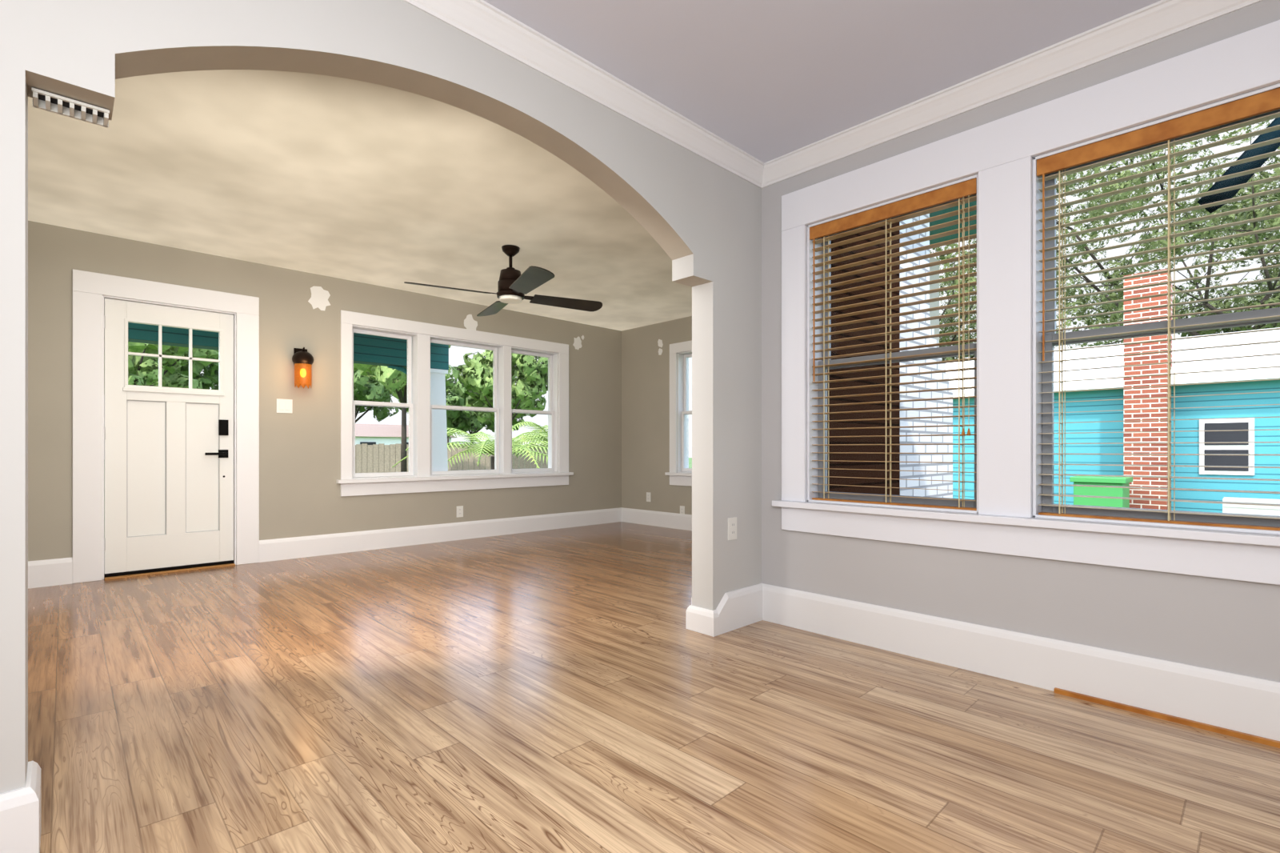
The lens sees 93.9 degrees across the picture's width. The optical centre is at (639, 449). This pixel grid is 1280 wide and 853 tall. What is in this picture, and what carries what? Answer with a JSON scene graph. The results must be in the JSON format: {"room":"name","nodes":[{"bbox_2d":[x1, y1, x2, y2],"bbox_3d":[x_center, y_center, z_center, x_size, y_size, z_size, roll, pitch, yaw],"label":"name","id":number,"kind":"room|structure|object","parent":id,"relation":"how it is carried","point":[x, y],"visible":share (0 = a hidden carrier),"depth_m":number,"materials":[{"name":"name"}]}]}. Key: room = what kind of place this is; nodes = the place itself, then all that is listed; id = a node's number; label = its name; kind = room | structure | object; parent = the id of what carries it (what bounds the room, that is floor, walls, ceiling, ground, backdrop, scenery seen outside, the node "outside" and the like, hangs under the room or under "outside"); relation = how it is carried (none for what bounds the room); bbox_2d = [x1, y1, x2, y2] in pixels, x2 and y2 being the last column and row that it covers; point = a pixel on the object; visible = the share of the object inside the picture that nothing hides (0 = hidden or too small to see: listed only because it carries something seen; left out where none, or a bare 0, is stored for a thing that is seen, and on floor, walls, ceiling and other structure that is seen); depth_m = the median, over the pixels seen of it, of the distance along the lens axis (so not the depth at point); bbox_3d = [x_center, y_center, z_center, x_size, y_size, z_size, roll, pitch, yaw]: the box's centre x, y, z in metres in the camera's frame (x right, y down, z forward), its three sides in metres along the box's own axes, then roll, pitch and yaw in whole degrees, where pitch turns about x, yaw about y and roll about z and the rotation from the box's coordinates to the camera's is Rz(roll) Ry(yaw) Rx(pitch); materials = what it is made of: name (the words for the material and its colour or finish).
{"room":"empty dining room","nodes":[
{"label":"empty dining room","id":0,"kind":"room"},
{"bbox_2d":[28,220,621,560],"bbox_3d":[-2.292,-0.345,5.904,5.900,2.550,0.192,0,0,-44],"label":"wall","id":1,"kind":"structure","parent":0,"point":[300,469],"depth_m":5.16,"materials":[{"name":"beige paint"}]},
{"bbox_2d":[28,556,72,588],"bbox_3d":[-4.067,0.840,4.047,0.325,0.180,0.022,0,0,-44],"label":"baseboard","id":2,"kind":"structure","parent":1,"relation":"attached to","point":[56,571],"depth_m":4.08,"materials":[{"name":"white wood"}]},
{"bbox_2d":[72,268,259,583],"bbox_3d":[-3.615,-0.163,4.615,1.115,2.185,0.212,0,0,-44],"label":"door frame","id":3,"kind":"structure","parent":1,"relation":"attached to","point":[91,290],"depth_m":4.28,"materials":[{"name":"white wood"}]},
{"bbox_2d":[104,298,233,577],"bbox_3d":[-3.578,-0.087,4.569,0.789,2.010,0.109,0,0,-44],"label":"front door","id":4,"kind":"structure","parent":1,"relation":"in","point":[168,478],"depth_m":4.55,"materials":[{"name":"white wood"}]},
{"bbox_2d":[276,398,292,413],"bbox_3d":[-3.015,-0.370,5.070,0.118,0.118,0.009,0,0,-44],"label":"double light switch","id":5,"kind":"object","parent":1,"relation":"attached to","point":[284,406],"visible":1,"depth_m":5.07,"materials":[{"name":"white plastic"}]},
{"bbox_2d":[292,347,313,388],"bbox_3d":[-2.874,-0.698,5.096,0.164,0.347,0.165,0,0,-44],"label":"lantern","id":6,"kind":"object","parent":1,"relation":"attached to","point":[302,359],"visible":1,"depth_m":5.04,"materials":[{"name":"orange glass"}]},
{"bbox_2d":[259,507,620,562],"bbox_3d":[-1.689,0.840,6.339,4.050,0.180,0.022,0,0,-44],"label":"baseboard","id":7,"kind":"structure","parent":1,"relation":"attached to","point":[303,546],"depth_m":5.87,"materials":[{"name":"white wood"}]},
{"bbox_2d":[336,310,573,495],"bbox_3d":[-1.823,-0.417,6.312,2.620,1.675,0.255,0,0,-44],"label":"window frame","id":8,"kind":"structure","parent":1,"relation":"in","point":[409,405],"depth_m":5.93,"materials":[{"name":"white wood"}]},
{"bbox_2d":[456,505,463,517],"bbox_3d":[-1.863,0.640,6.180,0.072,0.115,0.008,0,0,-44],"label":"outlet","id":9,"kind":"object","parent":1,"relation":"attached to","point":[459,510],"visible":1,"depth_m":6.18,"materials":[{"name":"white plastic"}]},
{"bbox_2d":[430,338,499,475],"bbox_3d":[-1.860,-0.435,6.314,0.802,1.382,0.072,0,0,-44],"label":"window sash","id":10,"kind":"structure","parent":1,"relation":"in","point":[495,409],"depth_m":6.41,"materials":[{"name":"white wood"}]},
{"bbox_2d":[511,349,554,472],"bbox_3d":[-1.259,-0.435,6.894,0.612,1.382,0.072,0,0,-44],"label":"window sash","id":11,"kind":"structure","parent":1,"relation":"in","point":[550,412],"depth_m":7.00,"materials":[{"name":"white"}]},
{"bbox_2d":[28,69,691,331],"bbox_3d":[-1.008,-1.580,4.573,5.900,0.080,3.890,0,0,-44],"label":"ceiling","id":12,"kind":"structure","parent":0,"point":[354,180],"depth_m":3.57,"materials":[{"name":"beige paint"}]},
{"bbox_2d":[404,244,602,315],"bbox_3d":[-0.984,-1.333,4.548,1.136,0.406,1.136,0,0,16],"label":"ceiling fan","id":13,"kind":"object","parent":12,"relation":"hanging from","point":[514,286],"visible":1,"depth_m":4.49,"materials":[{"name":"brown metal"}]},
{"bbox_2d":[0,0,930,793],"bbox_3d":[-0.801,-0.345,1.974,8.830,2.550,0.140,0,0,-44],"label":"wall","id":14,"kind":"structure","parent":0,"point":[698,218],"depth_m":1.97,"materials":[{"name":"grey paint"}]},
{"bbox_2d":[0,771,40,852],"bbox_3d":[-2.565,0.840,0.161,3.392,0.180,0.022,0,0,-44],"label":"baseboard","id":15,"kind":"structure","parent":14,"relation":"attached to","point":[20,820],"depth_m":1.31,"materials":[{"name":"white wood"}]},
{"bbox_2d":[32,87,109,127],"bbox_3d":[-1.387,-0.834,1.459,0.136,0.022,0.064,0,0,-44],"label":"air vent","id":16,"kind":"object","parent":14,"relation":"in","point":[44,100],"visible":0.98,"depth_m":1.46,"materials":[{"name":"white metal"}]},
{"bbox_2d":[402,0,767,187],"bbox_3d":[-1.542,-1.490,1.121,6.200,0.100,0.060,0,0,-44],"label":"crown molding","id":17,"kind":"structure","parent":14,"relation":"attached to","point":[482,21],"depth_m":2.39,"materials":[{"name":"white wood"}]},
{"bbox_2d":[685,597,703,632],"bbox_3d":[1.280,0.840,4.079,2.852,0.180,0.042,0,0,-44],"label":"baseboard","id":18,"kind":"structure","parent":14,"relation":"attached to","point":[694,615],"depth_m":3.06,"materials":[{"name":"white wood"}]},
{"bbox_2d":[728,516,736,539],"bbox_3d":[0.482,0.410,3.107,0.072,0.115,0.008,0,0,-44],"label":"outlet","id":19,"kind":"object","parent":14,"relation":"attached to","point":[732,528],"visible":1,"depth_m":3.10,"materials":[{"name":"white plastic"}]},
{"bbox_2d":[704,583,764,636],"bbox_3d":[0.500,0.833,3.115,0.392,0.195,0.022,0,0,-44],"label":"baseboard","id":20,"kind":"structure","parent":14,"relation":"attached to","point":[744,606],"depth_m":3.11,"materials":[{"name":"white wood"}]},
{"bbox_2d":[28,521,1279,852],"bbox_3d":[-0.490,0.955,1.788,9.020,0.071,8.620,0,0,-44],"label":"floor","id":21,"kind":"structure","parent":0,"point":[575,690],"depth_m":1.98,"materials":[{"name":"brown wood"}]},
{"bbox_2d":[621,256,939,514],"bbox_3d":[1.161,-0.345,6.435,0.192,2.550,3.840,0,0,-44],"label":"wall","id":22,"kind":"structure","parent":0,"point":[645,416],"depth_m":7.38,"materials":[{"name":"beige paint"}]},
{"bbox_2d":[646,492,650,501],"bbox_3d":[0.105,0.585,7.389,0.008,0.115,0.072,0,0,-44],"label":"outlet","id":23,"kind":"object","parent":22,"relation":"attached to","point":[648,496],"visible":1,"depth_m":7.39,"materials":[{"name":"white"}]},
{"bbox_2d":[620,507,691,530],"bbox_3d":[1.047,0.840,6.402,0.022,0.180,3.670,0,0,-44],"label":"baseboard","id":24,"kind":"structure","parent":22,"relation":"attached to","point":[651,518],"depth_m":7.26,"materials":[{"name":"white wood"}]},
{"bbox_2d":[658,348,662,355],"bbox_3d":[0.246,-1.191,7.247,0.001,0.088,0.075,0,0,-44],"label":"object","id":25,"kind":"structure","parent":22,"relation":"attached to","point":[660,351],"depth_m":7.25,"materials":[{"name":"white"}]},
{"bbox_2d":[664,340,691,486],"bbox_3d":[0.715,-0.417,6.852,0.255,1.675,0.940,0,0,-44],"label":"window","id":26,"kind":"structure","parent":22,"relation":"in","point":[685,412],"depth_m":7.06,"materials":[{"name":"white wood"}]},
{"bbox_2d":[680,505,684,514],"bbox_3d":[0.493,0.715,6.986,0.008,0.115,0.072,0,0,-44],"label":"outlet","id":27,"kind":"object","parent":22,"relation":"attached to","point":[682,509],"visible":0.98,"depth_m":6.98,"materials":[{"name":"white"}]},
{"bbox_2d":[484,0,1160,163],"bbox_3d":[0.030,-1.580,-0.510,6.580,0.080,4.590,0,0,-44],"label":"ceiling","id":28,"kind":"structure","parent":0,"point":[764,81],"depth_m":2.29,"materials":[{"name":"white paint"}]},
{"bbox_2d":[761,0,1279,682],"bbox_3d":[2.330,-0.345,1.708,0.190,2.550,4.590,0,0,-44],"label":"wall","id":29,"kind":"structure","parent":0,"point":[1230,626],"depth_m":2.40,"materials":[{"name":"grey paint"}]},
{"bbox_2d":[818,194,976,507],"bbox_3d":[1.235,-0.445,2.888,0.072,1.404,0.784,0,0,-44],"label":"window","id":30,"kind":"structure","parent":29,"relation":"in","point":[905,499],"depth_m":2.93,"materials":[{"name":"grey"}]},
{"bbox_2d":[809,177,976,510],"bbox_3d":[1.174,-0.446,2.829,0.079,1.424,0.782,0,0,-44],"label":"window blinds","id":31,"kind":"object","parent":30,"relation":"attached to","point":[962,190],"visible":0.81,"depth_m":2.79,"materials":[{"name":"brown wood"}]},
{"bbox_2d":[764,0,1263,185],"bbox_3d":[2.206,-1.490,1.657,0.060,0.100,4.310,0,0,-44],"label":"crown molding","id":32,"kind":"structure","parent":29,"relation":"attached to","point":[1162,18],"depth_m":2.39,"materials":[{"name":"white wood"}]},
{"bbox_2d":[764,584,1279,740],"bbox_3d":[2.188,0.833,1.703,0.022,0.195,4.400,0,0,-44],"label":"baseboard","id":33,"kind":"structure","parent":29,"relation":"attached to","point":[1229,701],"depth_m":2.32,"materials":[{"name":"white wood"}]},
{"bbox_2d":[772,20,1279,584],"bbox_3d":[1.538,-0.463,2.486,0.250,1.775,2.160,0,0,-44],"label":"window frame","id":34,"kind":"structure","parent":29,"relation":"in","point":[999,158],"depth_m":2.41,"materials":[{"name":"white wood"}]},
{"bbox_2d":[1036,87,1279,530],"bbox_3d":[1.868,-0.446,2.109,0.079,1.424,0.782,0,0,-44],"label":"window blinds","id":35,"kind":"object","parent":34,"relation":"attached to","point":[1244,108],"visible":0.98,"depth_m":2.12,"materials":[{"name":"brown wood"}]},
{"bbox_2d":[1042,109,1279,527],"bbox_3d":[1.929,-0.445,2.168,0.072,1.404,0.784,0,0,-44],"label":"window","id":36,"kind":"structure","parent":29,"relation":"in","point":[1049,418],"depth_m":2.26,"materials":[{"name":"grey"}]},
{"bbox_2d":[1053,687,1279,747],"bbox_3d":[2.020,0.922,1.846,0.016,0.016,1.240,0,0,-44],"label":"trim","id":37,"kind":"structure","parent":29,"relation":"attached to","point":[1252,738],"depth_m":2.04,"materials":[{"name":"brown wood"}]},
{"label":"outside","id":38,"kind":"structure","parent":0,"visible":0},
{"bbox_2d":[688,457,691,467],"bbox_3d":[-20.152,1.580,24.892,160.000,0.200,180.000,0,0,-44],"label":"ground","id":39,"kind":"structure","parent":38,"point":[690,463],"depth_m":67.01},
{"bbox_2d":[128,341,218,388],"bbox_3d":[-20.309,-2.806,23.848,6.086,8.573,6.048,0,0,-44],"label":"tree","id":40,"kind":"object","parent":39,"relation":"on","point":[134,370],"depth_m":24.02,"materials":[{"name":"green plant"}]},
{"bbox_2d":[144,348,218,389],"bbox_3d":[-22.657,-3.121,29.864,6.741,9.202,7.100,0,0,-44],"label":"tree","id":41,"kind":"object","parent":39,"relation":"on","point":[213,378],"depth_m":28.84,"materials":[{"name":"green plant"}]},
{"bbox_2d":[353,368,408,423],"bbox_3d":[-17.183,-2.514,35.773,7.483,7.988,7.158,0,0,-44],"label":"tree","id":42,"kind":"object","parent":39,"relation":"on","point":[359,389],"depth_m":34.49,"materials":[{"name":"green plant"}]},
{"bbox_2d":[355,423,456,444],"bbox_3d":[-27.268,-0.570,61.091,13.000,4.100,11.000,0,0,-44],"label":"house","id":43,"kind":"structure","parent":39,"relation":"on","point":[378,431],"depth_m":57.74,"materials":[{"name":"white"}]},
{"bbox_2d":[353,344,458,471],"bbox_3d":[-10.693,-2.723,27.171,5.045,8.405,5.096,0,0,-44],"label":"tree","id":44,"kind":"object","parent":39,"relation":"on","point":[385,381],"depth_m":26.46,"materials":[{"name":"green plant"}]},
{"bbox_2d":[406,389,484,443],"bbox_3d":[-19.027,-2.728,60.096,9.496,8.415,9.302,0,0,-44],"label":"tree","id":45,"kind":"object","parent":39,"relation":"on","point":[407,412],"depth_m":59.91,"materials":[{"name":"green plant"}]},
{"bbox_2d":[355,443,547,472],"bbox_3d":[-9.758,0.565,34.026,19.181,1.830,0.057,0,0,0],"label":"fence","id":46,"kind":"object","parent":39,"relation":"on","point":[390,457],"depth_m":34.00,"materials":[{"name":"beige wood"}]},
{"bbox_2d":[408,378,524,444],"bbox_3d":[-11.280,-1.798,40.088,7.174,6.557,7.453,0,0,-44],"label":"tree","id":47,"kind":"object","parent":39,"relation":"on","point":[461,396],"depth_m":38.21,"materials":[{"name":"green plant"}]},
{"bbox_2d":[392,428,547,469],"bbox_3d":[-2.836,0.534,11.579,3.741,1.892,3.451,0,0,-44],"label":"palm tree","id":48,"kind":"object","parent":39,"relation":"on","point":[488,443],"depth_m":11.38,"materials":[{"name":"green plant"}]},
{"bbox_2d":[452,349,547,423],"bbox_3d":[-6.819,-2.149,30.340,4.896,7.258,4.632,0,0,-44],"label":"tree","id":49,"kind":"object","parent":39,"relation":"on","point":[486,382],"depth_m":29.37,"materials":[{"name":"green plant"}]},
{"bbox_2d":[488,421,547,456],"bbox_3d":[-2.010,0.411,14.075,3.172,2.139,3.266,0,0,-44],"label":"palm tree","id":50,"kind":"object","parent":39,"relation":"on","point":[538,428],"depth_m":13.70,"materials":[{"name":"green plant"}]},
{"bbox_2d":[515,354,547,388],"bbox_3d":[-3.411,-3.005,30.746,6.518,8.970,6.634,0,0,-44],"label":"tree","id":51,"kind":"object","parent":39,"relation":"on","point":[544,362],"depth_m":29.22,"materials":[{"name":"green plant"}]},
{"bbox_2d":[827,221,899,495],"bbox_3d":[1.240,-0.180,3.633,0.904,3.320,0.296,0,0,-44],"label":"siding","id":52,"kind":"object","parent":39,"relation":"on","point":[834,482],"depth_m":3.49,"materials":[{"name":"brown wood"}]},
{"bbox_2d":[929,200,976,244],"bbox_3d":[1.881,-1.905,4.288,2.736,0.110,0.850,0,0,-44],"label":"eave","id":53,"kind":"object","parent":52,"relation":"attached to","point":[950,227],"depth_m":4.89},
{"bbox_2d":[899,213,952,498],"bbox_3d":[1.912,-0.175,4.281,0.960,3.310,0.296,0,0,-44],"label":"chimney","id":54,"kind":"object","parent":39,"relation":"on","point":[928,475],"depth_m":4.08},
{"bbox_2d":[929,228,1135,360],"bbox_3d":[13.495,-4.686,27.214,13.756,12.332,14.306,0,0,-44],"label":"tree","id":55,"kind":"object","parent":39,"relation":"on","point":[968,317],"depth_m":24.16,"materials":[{"name":"green plant"}]},
{"bbox_2d":[1069,476,1132,507],"bbox_3d":[7.162,0.950,9.275,0.730,1.060,0.680,0,0,-44],"label":"bin","id":56,"kind":"object","parent":39,"relation":"on","point":[1106,481],"depth_m":9.05,"materials":[{"name":"green plastic"}]},
{"bbox_2d":[945,268,1279,512],"bbox_3d":[11.661,-0.645,11.113,7.920,4.250,20.600,0,0,-44],"label":"neighbor house","id":57,"kind":"structure","parent":39,"relation":"on","point":[1267,386],"depth_m":9.39,"materials":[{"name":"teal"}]},
{"bbox_2d":[964,119,1279,348],"bbox_3d":[22.236,-6.795,22.640,20.340,16.550,21.782,0,0,-44],"label":"tree","id":58,"kind":"object","parent":39,"relation":"on","point":[1274,298],"depth_m":20.33,"materials":[{"name":"green plant"}]},
{"bbox_2d":[1222,496,1279,515],"bbox_3d":[8.500,1.080,8.099,0.555,0.800,0.850,0,0,-44],"label":"ac unit","id":59,"kind":"object","parent":39,"relation":"on","point":[1259,510],"depth_m":8.04,"materials":[{"name":"grey"}]},
{"bbox_3d":[-3.841,1.225,6.387,5.000,0.510,2.646,0,0,-44],"label":"porch floor","id":60,"kind":"structure","parent":39,"relation":"on","visible":0},
{"bbox_2d":[430,368,447,471],"bbox_3d":[-3.007,-0.098,8.751,0.460,2.135,0.460,0,0,-44],"label":"porch column","id":61,"kind":"structure","parent":60,"relation":"on","point":[441,462],"depth_m":8.66,"materials":[{"name":"white wood"}]},
{"bbox_3d":[-6.204,-0.097,5.669,0.460,2.135,0.460,0,0,-44],"label":"porch column","id":62,"kind":"structure","parent":0,"visible":0},
{"bbox_2d":[128,322,448,374],"bbox_3d":[-4.656,-1.091,7.161,4.900,0.948,0.240,0,0,-44],"label":"porch ceiling","id":63,"kind":"structure","parent":62,"relation":"on","point":[394,354],"depth_m":7.94,"materials":[{"name":"teal wood"}]},
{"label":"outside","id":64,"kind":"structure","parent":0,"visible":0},
{"bbox_2d":[1196,116,1279,213],"bbox_3d":[2.675,-1.301,2.560,0.754,0.644,0.090,0,0,-19],"label":"brace","id":65,"kind":"object","parent":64,"point":[1214,198],"depth_m":2.48,"materials":[{"name":"black metal"}]}
]}

